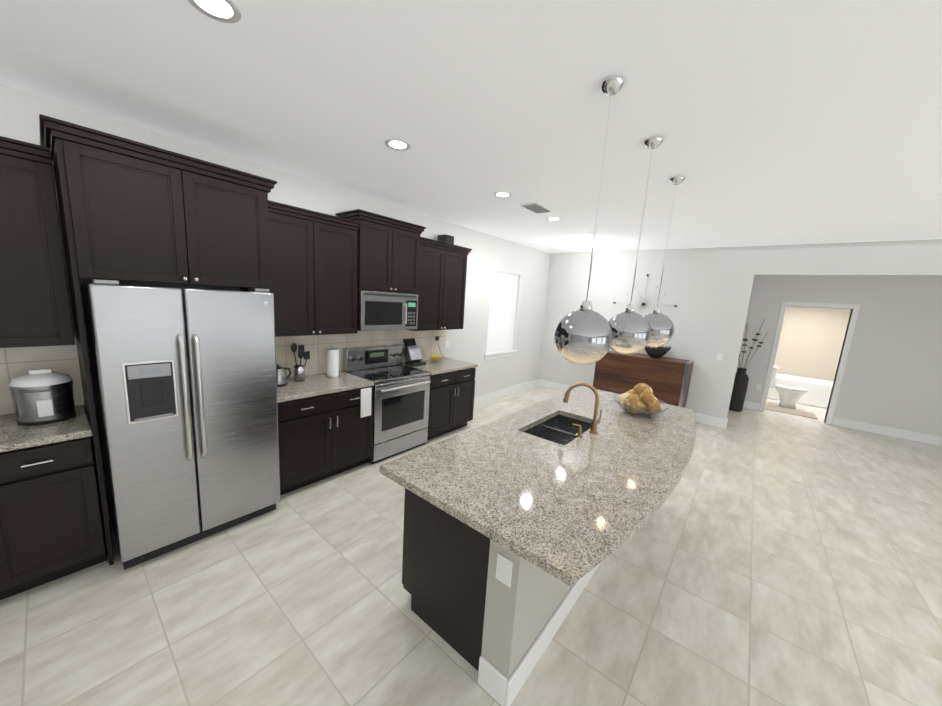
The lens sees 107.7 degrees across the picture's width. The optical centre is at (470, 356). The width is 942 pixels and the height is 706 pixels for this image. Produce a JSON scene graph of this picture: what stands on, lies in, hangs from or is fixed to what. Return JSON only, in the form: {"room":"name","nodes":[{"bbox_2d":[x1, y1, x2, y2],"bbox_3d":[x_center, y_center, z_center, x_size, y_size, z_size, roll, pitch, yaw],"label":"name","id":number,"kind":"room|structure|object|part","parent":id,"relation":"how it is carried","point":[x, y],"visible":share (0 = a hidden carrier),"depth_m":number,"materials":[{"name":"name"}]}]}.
{"room":"kitchen","nodes":[
{"label":"kitchen","id":0,"kind":"room"},
{"bbox_2d":[0,84,549,519],"bbox_3d":[-0.382,-0.514,5.231,0.140,2.870,15.840,11,12,38],"label":"wall","id":1,"kind":"structure","parent":0,"point":[506,292],"depth_m":5.35,"materials":[{"name":"white paint"}]},
{"bbox_2d":[0,144,74,347],"bbox_3d":[-2.809,-0.582,1.801,0.356,1.060,0.872,11,12,38],"label":"upper cabinet","id":2,"kind":"object","parent":1,"relation":"attached to","point":[35,309],"depth_m":1.93,"materials":[{"name":"brown wood"}]},
{"bbox_2d":[39,114,276,288],"bbox_3d":[-2.058,-0.911,2.388,0.683,0.787,1.100,11,12,38],"label":"upper cabinet","id":3,"kind":"object","parent":1,"relation":"attached to","point":[124,218],"depth_m":2.09,"materials":[{"name":"brown wood"}]},
{"bbox_2d":[0,330,445,414],"bbox_3d":[-2.075,0.015,3.135,0.012,0.463,5.300,11,12,38],"label":"backsplash","id":4,"kind":"structure","parent":1,"relation":"attached to","point":[15,362],"depth_m":3.43,"materials":[{"name":"beige tile"}]},
{"bbox_2d":[445,340,448,347],"bbox_3d":[-0.361,-0.197,5.198,0.006,0.120,0.080,11,12,38],"label":"wall outlet","id":5,"kind":"object","parent":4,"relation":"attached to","point":[446,343],"depth_m":5.19,"materials":[{"name":"white plastic"}]},
{"bbox_2d":[268,200,360,336],"bbox_3d":[-1.562,-0.775,3.264,0.403,1.110,0.910,11,12,38],"label":"upper cabinet","id":6,"kind":"object","parent":1,"relation":"attached to","point":[314,270],"visible":0.67,"depth_m":3.15,"materials":[{"name":"brown wood"}]},
{"bbox_2d":[336,209,425,293],"bbox_3d":[-0.990,-1.125,3.864,0.433,0.772,0.890,11,12,38],"label":"upper cabinet","id":7,"kind":"object","parent":1,"relation":"attached to","point":[388,259],"depth_m":3.70,"materials":[{"name":"brown wood"}]},
{"bbox_2d":[357,291,417,330],"bbox_3d":[-1.020,-0.535,3.958,0.449,0.415,0.780,11,12,38],"label":"microwave","id":8,"kind":"object","parent":7,"relation":"attached to","point":[377,311],"visible":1,"depth_m":3.79,"materials":[{"name":"silver metal"}]},
{"bbox_2d":[404,237,471,330],"bbox_3d":[-0.464,-0.929,4.589,0.403,1.110,0.945,11,12,38],"label":"upper cabinet","id":9,"kind":"object","parent":1,"relation":"attached to","point":[442,283],"visible":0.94,"depth_m":4.45,"materials":[{"name":"brown wood"}]},
{"bbox_2d":[437,234,453,244],"bbox_3d":[-0.342,-1.568,4.651,0.160,0.138,0.170,11,12,38],"label":"speaker","id":10,"kind":"object","parent":9,"relation":"on","point":[446,238],"visible":0.52,"depth_m":4.58,"materials":[{"name":"black plastic"}]},
{"bbox_2d":[484,350,516,359],"bbox_3d":[0.569,-0.040,6.388,0.035,0.112,1.040,11,12,38],"label":"window sill","id":11,"kind":"structure","parent":1,"relation":"attached to","point":[496,355],"depth_m":6.34,"materials":[{"name":"white"}]},
{"bbox_2d":[474,379,538,405],"bbox_3d":[0.527,0.706,6.535,0.016,0.150,3.060,11,12,38],"label":"baseboard","id":12,"kind":"structure","parent":1,"relation":"attached to","point":[484,398],"depth_m":6.66,"materials":[{"name":"white wood"}]},
{"bbox_2d":[0,386,941,705],"bbox_3d":[3.192,1.655,2.524,9.660,0.060,15.840,11,12,38],"label":"floor","id":13,"kind":"structure","parent":0,"point":[768,558],"depth_m":2.08,"materials":[{"name":"tile"}]},
{"bbox_2d":[0,436,105,599],"bbox_3d":[-2.789,0.893,1.962,0.636,0.884,0.876,11,12,38],"label":"base cabinet","id":14,"kind":"object","parent":13,"relation":"on","point":[50,524],"visible":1,"depth_m":1.94,"materials":[{"name":"brown wood"}]},
{"bbox_2d":[0,357,477,452],"bbox_3d":[-1.839,0.310,2.994,0.640,0.040,5.330,11,12,38],"label":"countertop","id":15,"kind":"structure","parent":14,"relation":"on","point":[14,435],"depth_m":2.33,"materials":[{"name":"stone"}]},
{"bbox_2d":[9,368,75,425],"bbox_3d":[-2.613,0.230,2.107,0.246,0.315,0.242,11,12,38],"label":"slow cooker","id":16,"kind":"object","parent":15,"relation":"on","point":[42,396],"visible":1,"depth_m":2.04,"materials":[{"name":"silver metal"}]},
{"bbox_2d":[276,364,290,386],"bbox_3d":[-1.776,0.160,3.198,0.150,0.194,0.208,11,12,38],"label":"kettle","id":17,"kind":"object","parent":15,"relation":"on","point":[282,378],"visible":0.71,"depth_m":3.16,"materials":[{"name":"silver metal"}]},
{"bbox_2d":[291,343,309,381],"bbox_3d":[-1.670,0.047,3.365,0.101,0.375,0.170,11,12,38],"label":"utensil crock","id":18,"kind":"object","parent":15,"relation":"on","point":[299,373],"visible":1,"depth_m":3.34,"materials":[{"name":"silver metal"}]},
{"bbox_2d":[325,345,339,377],"bbox_3d":[-1.456,0.035,3.629,0.150,0.337,0.150,11,12,38],"label":"paper towel","id":19,"kind":"object","parent":15,"relation":"on","point":[332,362],"visible":1,"depth_m":3.59,"materials":[{"name":"white paper"}]},
{"bbox_2d":[403,338,425,366],"bbox_3d":[-0.747,-0.067,4.516,0.250,0.330,0.220,11,12,38],"label":"knife block","id":20,"kind":"object","parent":15,"relation":"on","point":[412,354],"visible":0.98,"depth_m":4.48,"materials":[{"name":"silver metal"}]},
{"bbox_2d":[428,354,443,363],"bbox_3d":[-0.474,0.023,4.717,0.220,0.122,0.220,11,12,38],"label":"fruit bowl","id":21,"kind":"object","parent":15,"relation":"on","point":[435,358],"visible":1,"depth_m":4.68,"materials":[{"name":"clear glass"}]},
{"bbox_2d":[68,277,280,569],"bbox_3d":[-2.070,0.375,2.548,0.858,1.800,1.010,11,12,38],"label":"refrigerator","id":22,"kind":"object","parent":13,"relation":"on","point":[184,380],"depth_m":2.22,"materials":[{"name":"silver metal"}]},
{"bbox_3d":[-2.480,0.401,2.245,0.610,1.799,0.020,11,12,38],"label":"fridge panel","id":23,"kind":"part","parent":22,"relation":"part of","materials":[{"name":"silver metal"}]},
{"bbox_3d":[-1.851,0.313,3.004,0.610,1.799,0.020,11,12,38],"label":"fridge panel","id":24,"kind":"part","parent":22,"relation":"part of","materials":[{"name":"silver metal"}]},
{"bbox_2d":[277,386,373,494],"bbox_3d":[-1.541,0.725,3.431,0.685,0.885,0.925,11,12,38],"label":"base cabinet","id":25,"kind":"object","parent":13,"relation":"on","point":[322,437],"visible":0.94,"depth_m":3.18,"materials":[{"name":"brown wood"}]},
{"bbox_2d":[360,387,371,417],"bbox_3d":[-1.057,0.459,3.472,0.022,0.295,0.120,11,12,38],"label":"dish towel","id":26,"kind":"object","parent":25,"relation":"hanging from","point":[365,410],"visible":1,"depth_m":3.46,"materials":[{"name":"white fabric"}]},
{"bbox_2d":[343,344,430,463],"bbox_3d":[-0.968,0.500,4.061,0.677,1.190,0.796,11,12,38],"label":"range","id":27,"kind":"object","parent":13,"relation":"on","point":[401,395],"visible":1,"depth_m":3.92,"materials":[{"name":"silver metal"}]},
{"bbox_2d":[402,488,489,670],"bbox_3d":[-0.012,1.063,1.992,0.634,0.884,0.460,11,12,38],"label":"base cabinet","id":28,"kind":"object","parent":13,"relation":"on","point":[445,561],"visible":0.15,"depth_m":1.78,"materials":[{"name":"brown wood"}]},
{"bbox_2d":[379,386,695,585],"bbox_3d":[0.855,0.564,2.487,1.225,0.040,2.730,11,12,38],"label":"countertop","id":29,"kind":"structure","parent":28,"relation":"on","point":[572,512],"depth_m":1.80,"materials":[{"name":"stone"}]},
{"bbox_2d":[524,415,590,445],"bbox_3d":[0.672,0.646,2.615,0.384,0.184,0.704,11,12,38],"label":"island sink","id":30,"kind":"object","parent":29,"relation":"in","point":[561,429],"visible":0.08,"depth_m":2.71,"materials":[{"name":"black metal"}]},
{"bbox_2d":[572,423,582,436],"bbox_3d":[0.746,0.508,2.406,0.074,0.084,0.048,11,12,38],"label":"soap dispenser","id":31,"kind":"object","parent":29,"relation":"on","point":[578,434],"visible":1,"depth_m":2.39,"materials":[{"name":"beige metal"}]},
{"bbox_2d":[563,382,601,433],"bbox_3d":[0.815,0.355,2.513,0.252,0.357,0.166,11,12,38],"label":"faucet","id":32,"kind":"object","parent":29,"relation":"on","point":[594,423],"visible":0.96,"depth_m":2.47,"materials":[{"name":"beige metal"}]},
{"bbox_2d":[613,383,669,414],"bbox_3d":[1.484,0.359,3.005,0.447,0.270,0.447,11,12,38],"label":"decorative bowl","id":33,"kind":"object","parent":29,"relation":"on","point":[639,398],"visible":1,"depth_m":2.89,"materials":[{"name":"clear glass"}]},
{"bbox_2d":[427,368,475,439],"bbox_3d":[-0.455,0.572,4.743,0.685,0.885,0.875,11,12,38],"label":"base cabinet","id":34,"kind":"object","parent":13,"relation":"on","point":[451,402],"visible":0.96,"depth_m":4.52,"materials":[{"name":"brown wood"}]},
{"bbox_2d":[478,539,598,705],"bbox_3d":[0.947,1.035,2.515,0.185,0.885,2.606,11,12,38],"label":"wall","id":35,"kind":"structure","parent":13,"relation":"on","point":[528,606],"depth_m":1.59,"materials":[{"name":"grey paint"}]},
{"bbox_2d":[593,351,693,407],"bbox_3d":[2.999,0.480,6.132,1.453,1.033,0.528,11,12,38],"label":"sideboard","id":36,"kind":"object","parent":13,"relation":"on","point":[666,379],"visible":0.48,"depth_m":5.81,"materials":[{"name":"brown wood"}]},
{"bbox_2d":[644,345,670,357],"bbox_3d":[3.178,-0.101,5.915,0.431,0.206,0.435,11,12,38],"label":"bowl","id":37,"kind":"object","parent":36,"relation":"on","point":[656,352],"visible":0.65,"depth_m":5.80,"materials":[{"name":"grey ceramic"}]},
{"bbox_2d":[729,319,767,411],"bbox_3d":[5.186,0.161,6.551,0.518,1.794,0.489,11,12,38],"label":"floor vase","id":38,"kind":"object","parent":13,"relation":"on","point":[739,390],"visible":0.88,"depth_m":6.57,"materials":[{"name":"grey ceramic"}]},
{"bbox_2d":[769,366,807,408],"bbox_3d":[6.584,0.631,7.247,0.736,0.810,0.420,11,12,38],"label":"toilet","id":39,"kind":"object","parent":13,"relation":"on","point":[789,396],"visible":0.83,"depth_m":7.14,"materials":[{"name":"white ceramic"}]},
{"bbox_2d":[765,405,817,418],"bbox_3d":[6.350,1.082,6.887,0.800,0.012,0.470,11,12,38],"label":"bath rug","id":40,"kind":"object","parent":13,"relation":"on","point":[791,411],"visible":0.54,"depth_m":6.84,"materials":[{"name":"beige fabric"}]},
{"bbox_2d":[767,373,833,408],"bbox_3d":[7.309,0.711,7.906,3.100,0.525,0.777,11,12,38],"label":"bathtub","id":41,"kind":"object","parent":13,"relation":"on","point":[817,393],"visible":0.1,"depth_m":7.45,"materials":[{"name":"white ceramic"}]},
{"bbox_2d":[0,0,941,253],"bbox_3d":[3.373,-1.239,2.037,9.660,0.080,15.840,11,12,38],"label":"ceiling","id":42,"kind":"structure","parent":0,"point":[783,122],"depth_m":1.85,"materials":[{"name":"white paint"}]},
{"bbox_2d":[188,0,241,22],"bbox_3d":[-0.988,-1.350,1.320,0.179,0.004,0.179,7,10,18],"label":"recessed light","id":43,"kind":"object","parent":42,"relation":"in","point":[226,11],"depth_m":1.34,"materials":[{"name":"white"}]},
{"bbox_2d":[385,139,409,150],"bbox_3d":[-0.523,-1.511,2.455,0.179,0.004,0.179,10,11,32],"label":"recessed light","id":44,"kind":"object","parent":42,"relation":"in","point":[396,144],"depth_m":2.45,"materials":[{"name":"white"}]},
{"bbox_2d":[494,192,510,197],"bbox_3d":[0.317,-1.627,3.454,0.179,0.004,0.179,7,10,18],"label":"recessed light","id":45,"kind":"object","parent":42,"relation":"in","point":[498,194],"depth_m":3.45,"materials":[{"name":"white"}]},
{"bbox_2d":[520,202,552,213],"bbox_3d":[0.733,-1.661,3.849,0.200,0.016,0.400,11,12,38],"label":"ceiling vent","id":46,"kind":"object","parent":42,"relation":"in","point":[535,207],"visible":0.98,"depth_m":3.81,"materials":[{"name":"white metal"}]},
{"bbox_2d":[547,217,560,220],"bbox_3d":[1.036,-1.725,4.307,0.179,0.004,0.179,10,11,32],"label":"recessed light","id":47,"kind":"object","parent":42,"relation":"in","point":[551,218],"depth_m":4.30,"materials":[{"name":"white"}]},
{"bbox_2d":[554,75,625,364],"bbox_3d":[0.629,-0.630,1.747,0.296,1.363,0.296,11,12,38],"label":"pendant light","id":48,"kind":"object","parent":42,"relation":"hanging from","point":[586,329],"visible":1,"depth_m":1.72,"materials":[{"name":"silver metal"}]},
{"bbox_2d":[608,136,663,354],"bbox_3d":[1.103,-0.688,2.273,0.296,1.363,0.296,11,12,38],"label":"pendant light","id":49,"kind":"object","parent":42,"relation":"hanging from","point":[630,327],"visible":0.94,"depth_m":2.25,"materials":[{"name":"silver metal"}]},
{"bbox_2d":[643,175,685,346],"bbox_3d":[1.600,-0.755,2.858,0.296,1.363,0.296,11,12,38],"label":"pendant light","id":50,"kind":"object","parent":42,"relation":"hanging from","point":[662,327],"visible":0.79,"depth_m":2.82,"materials":[{"name":"silver metal"}]},
{"bbox_2d":[538,239,941,419],"bbox_3d":[5.244,-0.063,4.652,9.382,2.870,0.140,11,12,38],"label":"wall","id":51,"kind":"structure","parent":0,"point":[707,291],"depth_m":5.70,"materials":[{"name":"white paint"}]},
{"bbox_2d":[538,379,727,428],"bbox_3d":[2.827,0.830,6.656,3.446,0.150,0.016,11,12,38],"label":"baseboard","id":52,"kind":"structure","parent":51,"relation":"attached to","point":[700,418],"depth_m":5.82,"materials":[{"name":"white wood"}]},
{"bbox_2d":[613,274,676,312],"bbox_3d":[3.103,-0.950,6.194,1.060,1.060,0.057,11,12,38],"label":"clock","id":53,"kind":"object","parent":51,"relation":"attached to","point":[644,304],"visible":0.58,"depth_m":6.17,"materials":[{"name":"black plastic"}]},
{"bbox_2d":[716,353,722,360],"bbox_3d":[4.025,-0.004,5.571,0.080,0.120,0.009,11,12,38],"label":"light switch","id":54,"kind":"object","parent":51,"relation":"attached to","point":[719,356],"visible":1,"depth_m":5.57,"materials":[{"name":"white plastic"}]},
{"bbox_2d":[774,306,850,380],"bbox_3d":[7.220,-0.340,7.038,9.380,2.870,2.240,11,12,38],"label":"wall","id":55,"kind":"structure","parent":0,"point":[811,340],"depth_m":7.88,"materials":[{"name":"beige paint"}]},
{"bbox_2d":[736,275,941,436],"bbox_3d":[6.452,-0.232,6.109,9.380,2.870,0.164,11,12,38],"label":"wall","id":56,"kind":"structure","parent":0,"point":[889,371],"depth_m":5.79,"materials":[{"name":"white paint"}]},
{"bbox_2d":[743,401,759,410],"bbox_3d":[4.197,0.693,7.982,3.870,0.150,0.016,11,12,38],"label":"baseboard","id":57,"kind":"structure","parent":56,"relation":"attached to","point":[748,405],"depth_m":6.85,"materials":[{"name":"white wood"}]},
{"bbox_2d":[831,417,941,445],"bbox_3d":[8.197,1.486,4.763,4.500,0.150,0.016,11,12,38],"label":"baseboard","id":58,"kind":"structure","parent":56,"relation":"attached to","point":[856,425],"depth_m":5.74,"materials":[{"name":"white wood"}]}
]}

